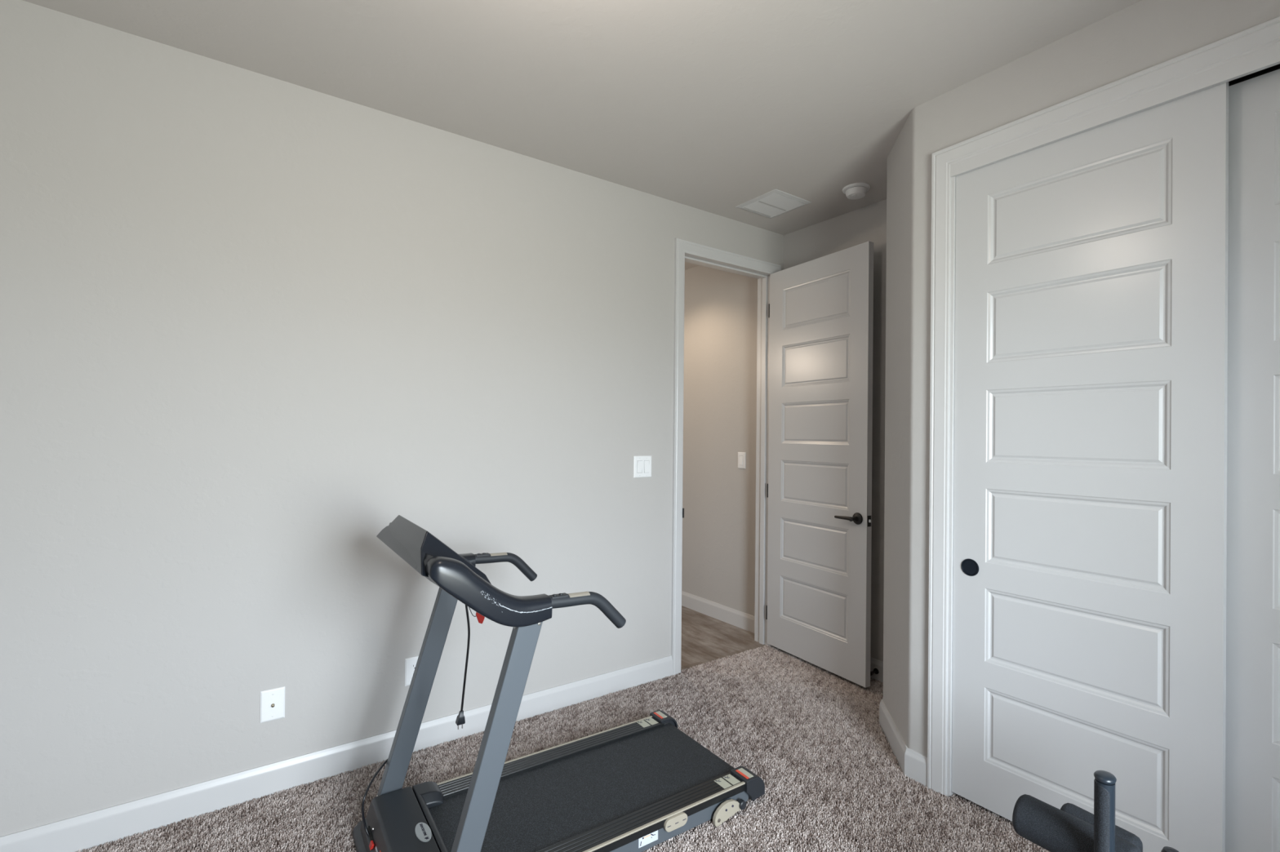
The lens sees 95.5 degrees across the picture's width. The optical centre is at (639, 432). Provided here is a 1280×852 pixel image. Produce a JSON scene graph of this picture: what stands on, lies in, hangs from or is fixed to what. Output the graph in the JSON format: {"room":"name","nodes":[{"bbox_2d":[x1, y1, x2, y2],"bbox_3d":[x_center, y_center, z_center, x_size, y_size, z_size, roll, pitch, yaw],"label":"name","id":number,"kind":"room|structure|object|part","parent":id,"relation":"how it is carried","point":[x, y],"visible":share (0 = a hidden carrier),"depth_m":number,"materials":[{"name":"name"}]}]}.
{"room":"home gym","nodes":[
{"label":"home gym","id":0,"kind":"room"},
{"bbox_2d":[0,0,783,836],"bbox_3d":[-0.876,0.065,2.688,4.430,2.843,0.120,1,0,-35],"label":"wall","id":1,"kind":"structure","parent":0,"point":[253,325],"depth_m":2.24,"materials":[{"name":"grey paint"}]},
{"bbox_2d":[260,686,284,723],"bbox_3d":[-1.408,1.046,2.228,0.080,0.119,0.018,1,0,-35],"label":"plate","id":2,"kind":"object","parent":1,"relation":"attached to","point":[272,701],"visible":1,"depth_m":2.23,"materials":[{"name":"white plastic"}]},
{"bbox_2d":[0,655,672,851],"bbox_3d":[-1.187,1.334,2.388,3.362,0.120,0.014,1,0,-35],"label":"baseboard","id":3,"kind":"structure","parent":1,"relation":"attached to","point":[86,831],"depth_m":2.23,"materials":[{"name":"grey paint"}]},
{"bbox_2d":[404,656,418,686],"bbox_3d":[-0.984,1.040,2.536,0.080,0.119,0.008,1,0,-35],"label":"power outlet","id":4,"kind":"object","parent":1,"relation":"attached to","point":[410,663],"visible":0.37,"depth_m":2.52,"materials":[{"name":"white plastic"}]},
{"bbox_2d":[410,663,416,670],"bbox_3d":[-0.982,1.020,2.534,0.034,0.025,0.003,1,0,-35],"label":"receptacle","id":5,"kind":"object","parent":4,"relation":"attached to","point":[412,665],"depth_m":2.53,"materials":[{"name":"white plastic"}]},
{"bbox_2d":[633,455,651,477],"bbox_3d":[0.018,0.190,3.244,0.121,0.120,0.012,1,0,-35],"label":"light switch","id":6,"kind":"object","parent":1,"relation":"attached to","point":[642,464],"visible":1,"depth_m":3.24,"materials":[{"name":"white plastic"}]},
{"bbox_2d":[671,238,781,675],"bbox_3d":[0.522,0.146,3.682,0.900,2.540,0.160,1,0,-35],"label":"door frame","id":7,"kind":"structure","parent":1,"relation":"attached to","point":[682,246],"depth_m":3.64,"materials":[{"name":"grey paint"}]},
{"bbox_2d":[765,241,873,688],"bbox_3d":[1.038,0.171,3.497,0.165,2.435,0.796,1,0,-35],"label":"door","id":8,"kind":"structure","parent":1,"relation":"in","point":[820,310],"depth_m":3.44,"materials":[{"name":"grey paint"}]},
{"bbox_3d":[1.157,0.475,3.237,0.063,0.066,0.154,1,0,-35],"label":"lever handle","id":9,"kind":"part","parent":8,"relation":"part of","materials":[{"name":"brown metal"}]},
{"bbox_3d":[1.253,0.484,3.177,0.028,0.060,0.002,1,0,-30],"label":"latch plate","id":10,"kind":"part","parent":8,"relation":"part of","materials":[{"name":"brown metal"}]},
{"bbox_2d":[102,605,1039,851],"bbox_3d":[-0.619,1.442,2.509,4.670,0.093,7.440,1,0,-35],"label":"floor","id":11,"kind":"structure","parent":0,"point":[705,638],"depth_m":3.89,"materials":[{"name":"brown wood"}]},
{"bbox_2d":[76,644,1049,851],"bbox_3d":[0.297,1.394,1.115,4.284,0.017,3.847,1,0,-35],"label":"carpet","id":12,"kind":"structure","parent":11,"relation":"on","point":[792,691],"depth_m":2.35,"materials":[{"name":"grey carpet"}]},
{"bbox_2d":[352,515,764,851],"bbox_3d":[-0.250,0.835,2.099,1.332,1.117,0.766,1,0,-34],"label":"treadmill","id":13,"kind":"object","parent":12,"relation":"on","point":[638,785],"visible":1,"depth_m":1.99,"materials":[{"name":"grey paint"}]},
{"bbox_2d":[360,786,439,851],"bbox_3d":[-0.727,1.317,1.785,0.166,0.120,0.571,1,0,-34],"label":"hood","id":14,"kind":"object","parent":13,"relation":"attached to","point":[398,820],"depth_m":1.89,"materials":[{"name":"black plastic"}]},
{"bbox_3d":[-0.757,0.906,1.971,0.326,0.860,0.355,1,0,-34],"label":"power cord","id":15,"kind":"part","parent":13,"relation":"part of","materials":[{"name":"black plastic"}]},
{"bbox_2d":[412,781,448,851],"bbox_3d":[-0.616,1.305,1.858,0.110,0.093,0.574,1,0,-35],"label":"hood","id":16,"kind":"object","parent":13,"relation":"attached to","point":[429,799],"depth_m":1.96,"materials":[{"name":"black plastic"}]},
{"bbox_3d":[-0.772,0.430,2.161,0.302,0.211,0.084,1,0,-34],"label":"console arm","id":17,"kind":"part","parent":13,"relation":"part of","materials":[{"name":"black plastic"}]},
{"bbox_3d":[-0.409,0.430,1.584,0.337,0.212,0.084,1,0,-34],"label":"console arm","id":18,"kind":"part","parent":13,"relation":"part of","materials":[{"name":"black plastic"}]},
{"bbox_3d":[-0.369,1.311,2.334,1.076,0.031,0.088,1,0,-34],"label":"foot rail","id":19,"kind":"part","parent":13,"relation":"part of","materials":[{"name":"black"}]},
{"bbox_3d":[-0.080,1.311,1.900,1.076,0.031,0.088,1,0,-34],"label":"foot rail","id":20,"kind":"part","parent":13,"relation":"part of","materials":[{"name":"black"}]},
{"bbox_3d":[0.098,1.291,2.660,0.022,0.002,0.063,1,0,-34],"label":"warning text panel","id":21,"kind":"part","parent":13,"relation":"part of","materials":[{"name":"red"}]},
{"bbox_3d":[-0.100,1.355,1.863,1.207,0.057,0.035,1,0,-34],"label":"frame","id":22,"kind":"part","parent":13,"relation":"part of","materials":[{"name":"grey paint"}]},
{"bbox_3d":[0.400,1.292,2.205,0.022,0.002,0.063,1,0,-34],"label":"warning text panel","id":23,"kind":"part","parent":13,"relation":"part of","materials":[{"name":"red"}]},
{"bbox_2d":[1012,770,1178,851],"bbox_3d":[1.097,1.068,1.242,0.650,0.662,0.508,1,0,-35],"label":"exercise equipment","id":24,"kind":"object","parent":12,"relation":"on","point":[1071,828],"visible":1,"depth_m":1.33,"materials":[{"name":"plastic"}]},
{"bbox_3d":[1.000,1.045,1.252,0.041,0.587,0.034,1,0,-35],"label":"padded post","id":25,"kind":"part","parent":24,"relation":"part of","materials":[{"name":"black plastic"}]},
{"bbox_3d":[1.202,1.021,1.314,0.036,0.158,0.036,1,0,-35],"label":"adjustment knob","id":26,"kind":"part","parent":24,"relation":"part of","materials":[{"name":"grey plastic"}]},
{"bbox_2d":[22,0,1142,270],"bbox_3d":[-0.592,-1.405,2.521,4.670,0.100,7.440,1,0,-35],"label":"ceiling","id":27,"kind":"structure","parent":0,"point":[716,107],"depth_m":2.14,"materials":[{"name":"grey paint"}]},
{"bbox_2d":[735,189,811,218],"bbox_3d":[0.780,-1.333,3.405,0.304,0.009,0.308,1,0,-35],"label":"ceiling vent","id":28,"kind":"object","parent":27,"relation":"in","point":[775,202],"visible":1,"depth_m":3.38,"materials":[{"name":"white metal"}]},
{"bbox_2d":[742,192,804,217],"bbox_3d":[0.779,-1.332,3.407,0.252,0.004,0.259,1,0,-35],"label":"grille","id":29,"kind":"object","parent":28,"relation":"attached to","point":[771,204],"depth_m":3.39,"materials":[{"name":"white plastic"}]},
{"bbox_2d":[842,182,870,199],"bbox_3d":[1.180,-1.310,3.172,0.144,0.050,0.144,1,0,-35],"label":"smoke detector","id":30,"kind":"object","parent":27,"relation":"attached to","point":[854,191],"visible":1,"depth_m":3.13,"materials":[{"name":"white plastic"}]},
{"bbox_2d":[681,199,886,662],"bbox_3d":[0.400,0.087,4.918,0.246,2.844,4.450,1,0,-35],"label":"wall","id":31,"kind":"structure","parent":0,"point":[721,307],"depth_m":4.31,"materials":[{"name":"grey paint"}]},
{"bbox_2d":[681,591,755,633],"bbox_3d":[-0.066,1.358,5.334,0.014,0.120,3.236,1,0,-35],"label":"baseboard","id":32,"kind":"structure","parent":31,"relation":"attached to","point":[734,617],"depth_m":4.39,"materials":[{"name":"grey paint"}]},
{"bbox_2d":[737,452,746,468],"bbox_3d":[0.737,0.202,4.229,0.012,0.119,0.078,1,0,-35],"label":"light switch","id":33,"kind":"object","parent":31,"relation":"attached to","point":[741,455],"visible":1,"depth_m":4.22,"materials":[{"name":"white plastic"}]},
{"bbox_2d":[870,668,879,675],"bbox_3d":[1.325,1.363,3.304,0.066,0.032,0.032,1,0,-35],"label":"door stop","id":34,"kind":"object","parent":31,"relation":"attached to","point":[875,671],"visible":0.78,"depth_m":3.31,"materials":[{"name":"black rubber"}]},
{"bbox_2d":[883,0,1279,756],"bbox_3d":[2.118,0.089,1.761,0.905,2.843,2.814,1,0,-35],"label":"wall","id":35,"kind":"structure","parent":0,"point":[1144,34],"depth_m":2.35,"materials":[{"name":"grey paint"}]},
{"bbox_2d":[870,657,927,786],"bbox_3d":[1.267,1.361,3.136,0.531,0.120,1.620,1,0,-7],"label":"baseboard","id":36,"kind":"structure","parent":35,"relation":"attached to","point":[913,764],"depth_m":2.48,"materials":[{"name":"grey paint"}]},
{"bbox_2d":[927,16,1279,797],"bbox_3d":[1.679,0.154,1.679,0.134,2.530,1.640,1,0,-35],"label":"door frame","id":37,"kind":"structure","parent":35,"relation":"attached to","point":[1264,35],"depth_m":2.25,"materials":[{"name":"grey paint"}]},
{"bbox_2d":[1228,63,1279,86],"bbox_3d":[1.704,-1.025,1.684,0.095,0.021,1.493,1,0,-35],"label":"door track","id":38,"kind":"object","parent":35,"relation":"attached to","point":[1272,68],"visible":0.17,"depth_m":1.67,"materials":[{"name":"black metal"}]},
{"bbox_2d":[951,81,1228,851],"bbox_3d":[1.449,0.186,1.960,0.039,2.410,0.750,1,0,-35],"label":"door","id":39,"kind":"structure","parent":38,"relation":"hanging from","point":[1090,482],"depth_m":1.88,"materials":[{"name":"grey paint"}]},
{"bbox_3d":[1.252,0.511,2.204,0.008,0.065,0.065,1,0,-35],"label":"finger pull","id":40,"kind":"part","parent":39,"relation":"part of","materials":[{"name":"black metal"}]},
{"bbox_2d":[1225,68,1279,851],"bbox_3d":[1.917,0.194,1.404,0.035,2.398,0.760,1,0,-35],"label":"door","id":41,"kind":"structure","parent":38,"relation":"hanging from","point":[1252,734],"depth_m":1.64,"materials":[{"name":"grey paint"}]}
]}

